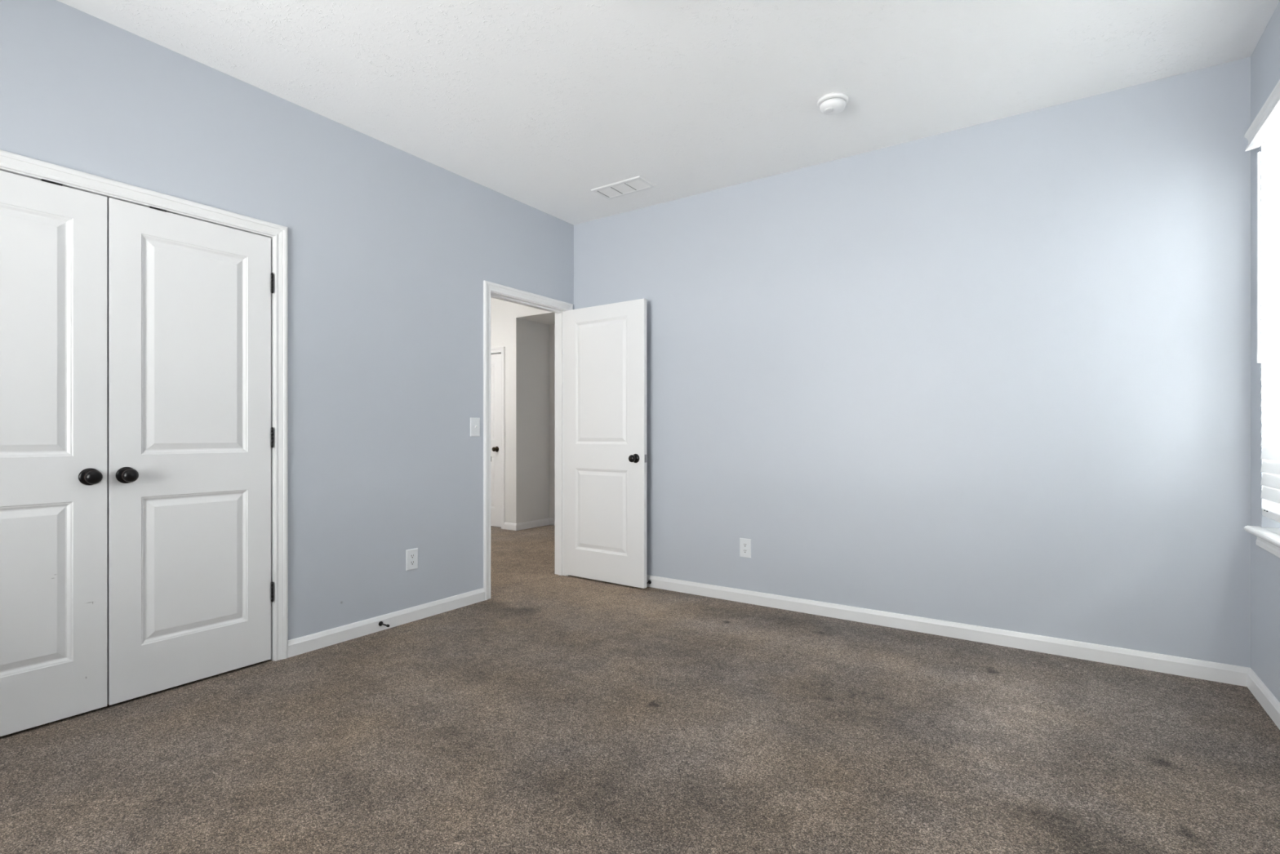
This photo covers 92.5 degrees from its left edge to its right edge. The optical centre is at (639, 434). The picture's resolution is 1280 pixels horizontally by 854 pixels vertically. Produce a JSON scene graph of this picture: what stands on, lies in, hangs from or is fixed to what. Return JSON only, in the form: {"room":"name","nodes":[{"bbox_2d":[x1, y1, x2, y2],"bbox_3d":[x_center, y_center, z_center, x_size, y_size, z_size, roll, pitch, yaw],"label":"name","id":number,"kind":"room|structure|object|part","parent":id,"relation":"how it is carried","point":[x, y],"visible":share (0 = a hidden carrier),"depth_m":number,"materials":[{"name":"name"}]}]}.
{"room":"empty bedroom","nodes":[
{"label":"empty bedroom","id":0,"kind":"room"},
{"bbox_2d":[0,0,573,639],"bbox_3d":[-1.368,-0.272,3.662,0.120,2.835,6.790,0,0,34],"label":"wall","id":1,"kind":"structure","parent":0,"point":[392,251],"depth_m":3.24,"materials":[{"name":"blue paint"}]},
{"bbox_2d":[0,170,106,736],"bbox_3d":[-2.282,0.066,2.178,0.102,2.034,0.618,0,0,34],"label":"door","id":2,"kind":"structure","parent":1,"relation":"in","point":[53,235],"depth_m":2.31,"materials":[{"name":"white paint"}]},
{"bbox_3d":[-2.140,0.166,2.389,0.030,0.067,0.067,0,0,34],"label":"knob","id":3,"kind":"part","parent":2,"relation":"part of","materials":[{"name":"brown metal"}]},
{"bbox_2d":[0,149,288,661],"bbox_3d":[-2.160,0.041,2.475,0.138,2.109,1.364,0,0,34],"label":"door frame","id":4,"kind":"structure","parent":1,"relation":"attached to","point":[11,162],"depth_m":2.96,"materials":[{"name":"white paint"}]},
{"bbox_2d":[106,197,273,705],"bbox_3d":[-1.932,0.066,2.695,0.102,2.034,0.618,0,0,34],"label":"door","id":5,"kind":"structure","parent":1,"relation":"in","point":[190,432],"depth_m":2.66,"materials":[{"name":"white paint"}]},
{"bbox_3d":[-2.076,0.166,2.483,0.030,0.067,0.067,0,0,34],"label":"knob","id":6,"kind":"part","parent":5,"relation":"part of","materials":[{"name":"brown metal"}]},
{"bbox_2d":[378,621,389,626],"bbox_3d":[-1.413,1.055,3.395,0.075,0.027,0.027,0,0,34],"label":"door stop","id":7,"kind":"object","parent":1,"relation":"attached to","point":[380,623],"visible":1,"depth_m":3.40,"materials":[{"name":"black metal"}]},
{"bbox_2d":[288,587,484,657],"bbox_3d":[-1.379,1.055,3.526,0.014,0.081,1.252,0,0,34],"label":"baseboard","id":8,"kind":"structure","parent":1,"relation":"attached to","point":[309,642],"depth_m":3.40,"materials":[{"name":"white paint"}]},
{"bbox_2d":[405,547,417,570],"bbox_3d":[-1.336,0.734,3.596,0.007,0.122,0.079,0,0,34],"label":"wall outlet","id":9,"kind":"object","parent":1,"relation":"attached to","point":[411,555],"visible":1,"depth_m":3.59,"materials":[{"name":"white plastic"}]},
{"bbox_2d":[409,560,414,565],"bbox_3d":[-1.335,0.754,3.594,0.003,0.027,0.034,0,0,34],"label":"receptacle","id":10,"kind":"object","parent":9,"relation":"attached to","point":[411,562],"depth_m":3.59,"materials":[{"name":"grey plastic"}]},
{"bbox_2d":[409,553,414,558],"bbox_3d":[-1.335,0.715,3.594,0.003,0.027,0.034,0,0,34],"label":"receptacle","id":11,"kind":"object","parent":9,"relation":"attached to","point":[411,555],"depth_m":3.59,"materials":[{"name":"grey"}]},
{"bbox_2d":[470,417,479,436],"bbox_3d":[-1.067,-0.046,3.984,0.018,0.122,0.079,0,0,34],"label":"light switch","id":12,"kind":"object","parent":1,"relation":"attached to","point":[474,422],"visible":1,"depth_m":3.98,"materials":[{"name":"white plastic"}]},
{"bbox_2d":[483,280,573,599],"bbox_3d":[-0.826,0.041,4.448,0.138,2.109,0.894,0,0,34],"label":"door frame","id":13,"kind":"structure","parent":1,"relation":"attached to","point":[492,290],"depth_m":4.40,"materials":[{"name":"white paint"}]},
{"bbox_2d":[564,298,647,588],"bbox_3d":[-0.267,0.065,4.534,0.774,2.036,0.161,0,0,36],"label":"door","id":14,"kind":"structure","parent":1,"relation":"in","point":[605,345],"depth_m":4.50,"materials":[{"name":"white paint"}]},
{"bbox_3d":[-0.039,0.171,4.330,0.065,0.065,0.032,0,0,36],"label":"knob","id":15,"kind":"part","parent":14,"relation":"part of","materials":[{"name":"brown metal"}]},
{"bbox_2d":[490,297,555,523],"bbox_3d":[-1.300,-0.247,6.975,3.480,2.785,0.120,0,0,34],"label":"wall","id":16,"kind":"structure","parent":0,"point":[507,318],"depth_m":7.03,"materials":[{"name":"white paint"}]},
{"bbox_2d":[490,353,501,527],"bbox_3d":[-1.923,0.071,7.323,0.762,2.020,0.099,0,0,34],"label":"door","id":17,"kind":"structure","parent":16,"relation":"in","point":[495,359],"depth_m":7.18,"materials":[{"name":"white paint"}]},
{"bbox_2d":[490,346,505,528],"bbox_3d":[-1.896,0.044,7.368,0.888,2.103,0.138,0,0,34],"label":"door frame","id":18,"kind":"structure","parent":16,"relation":"attached to","point":[501,350],"depth_m":7.08,"materials":[{"name":"white paint"}]},
{"bbox_2d":[504,522,516,530],"bbox_3d":[-1.481,1.055,7.016,0.194,0.081,0.014,0,0,34],"label":"baseboard","id":19,"kind":"structure","parent":16,"relation":"attached to","point":[508,526],"depth_m":7.01,"materials":[{"name":"white paint"}]},
{"bbox_2d":[524,319,549,521],"bbox_3d":[-1.269,-0.090,7.288,0.120,2.470,0.433,0,0,34],"label":"wall","id":20,"kind":"structure","parent":0,"point":[536,335],"depth_m":7.24,"materials":[{"name":"white paint"}]},
{"bbox_2d":[516,517,549,530],"bbox_3d":[-1.247,1.055,7.201,0.014,0.081,0.553,0,0,34],"label":"baseboard","id":21,"kind":"structure","parent":20,"relation":"attached to","point":[530,524],"depth_m":7.17,"materials":[{"name":"white paint"}]},
{"bbox_2d":[524,315,555,324],"bbox_3d":[-2.152,-1.532,5.823,3.600,0.415,4.090,0,0,34],"label":"ceiling","id":22,"kind":"structure","parent":0,"point":[549,320],"depth_m":7.09,"materials":[{"name":"white paint"}]},
{"bbox_2d":[549,324,555,518],"bbox_3d":[-0.357,-0.180,7.005,1.950,2.650,0.120,0,0,34],"label":"wall","id":23,"kind":"structure","parent":0,"point":[552,327],"depth_m":7.41,"materials":[{"name":"white paint"}]},
{"bbox_2d":[549,517,555,524],"bbox_3d":[-0.339,1.055,6.911,1.816,0.081,0.014,0,0,34],"label":"baseboard","id":24,"kind":"structure","parent":23,"relation":"attached to","point":[552,521],"depth_m":7.39,"materials":[{"name":"white paint"}]},
{"bbox_2d":[0,524,1279,853],"bbox_3d":[-1.195,1.155,3.606,7.830,0.120,7.050,0,0,34],"label":"floor","id":25,"kind":"structure","parent":0,"point":[551,713],"depth_m":2.13,"materials":[{"name":"beige carpet"}]},
{"bbox_2d":[57,0,1279,225],"bbox_3d":[-0.238,-1.690,1.781,4.100,0.100,4.940,0,0,34],"label":"ceiling","id":26,"kind":"structure","parent":0,"point":[541,105],"depth_m":2.73,"materials":[{"name":"white paint"}]},
{"bbox_2d":[590,175,656,199],"bbox_3d":[-0.112,-1.635,4.083,0.398,0.008,0.196,0,0,34],"label":"ceiling vent","id":27,"kind":"object","parent":26,"relation":"in","point":[637,184],"visible":1,"depth_m":4.07,"materials":[{"name":"white plastic"}]},
{"bbox_2d":[817,92,848,115],"bbox_3d":[0.947,-1.611,3.014,0.146,0.057,0.146,0,0,34],"label":"smoke detector","id":28,"kind":"object","parent":26,"relation":"attached to","point":[830,104],"visible":1,"depth_m":2.98,"materials":[{"name":"white plastic"}]},
{"bbox_2d":[573,56,1250,667],"bbox_3d":[1.162,-0.272,3.744,3.980,2.835,0.120,0,0,34],"label":"wall","id":29,"kind":"structure","parent":0,"point":[996,374],"depth_m":3.25,"materials":[{"name":"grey paint"}]},
{"bbox_2d":[739,537,751,557],"bbox_3d":[0.685,0.740,3.990,0.079,0.122,0.007,0,0,34],"label":"wall outlet","id":30,"kind":"object","parent":29,"relation":"attached to","point":[744,544],"visible":1,"depth_m":3.99,"materials":[{"name":"white plastic"}]},
{"bbox_2d":[646,574,1250,686],"bbox_3d":[1.062,1.055,3.730,3.830,0.081,0.014,0,0,34],"label":"baseboard","id":31,"kind":"structure","parent":29,"relation":"attached to","point":[1172,664],"depth_m":3.23,"materials":[{"name":"white paint"}]},
{"bbox_2d":[1250,0,1279,702],"bbox_3d":[1.398,-0.272,0.674,0.150,2.835,4.940,0,0,34],"label":"wall","id":32,"kind":"structure","parent":0,"point":[1265,57],"depth_m":2.53,"materials":[{"name":"grey paint"}]},
{"bbox_2d":[1244,525,1279,557],"bbox_3d":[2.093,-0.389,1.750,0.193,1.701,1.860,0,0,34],"label":"window sill","id":33,"kind":"structure","parent":32,"relation":"in","point":[1268,539],"depth_m":2.39,"materials":[{"name":"white paint"}]},
{"bbox_3d":[2.075,0.394,1.762,0.148,0.026,1.860,0,0,34],"label":"sill","id":34,"kind":"part","parent":33,"relation":"part of","materials":[{"name":"white paint"}]},
{"bbox_2d":[1244,79,1279,522],"bbox_3d":[2.053,-0.462,1.772,0.102,1.594,1.852,0,0,34],"label":"window blind","id":35,"kind":"object","parent":32,"relation":"attached to","point":[1264,129],"visible":1,"depth_m":2.41,"materials":[{"name":"white plastic"}]},
{"bbox_3d":[2.077,0.319,1.763,0.053,0.032,1.794,0,0,34],"label":"rail","id":36,"kind":"part","parent":35,"relation":"part of","materials":[{"name":"white plastic"}]},
{"bbox_2d":[1247,668,1279,729],"bbox_3d":[1.326,1.055,0.715,0.014,0.081,4.686,0,0,34],"label":"baseboard","id":37,"kind":"structure","parent":32,"relation":"attached to","point":[1270,704],"depth_m":2.44,"materials":[{"name":"white paint"}]}
]}

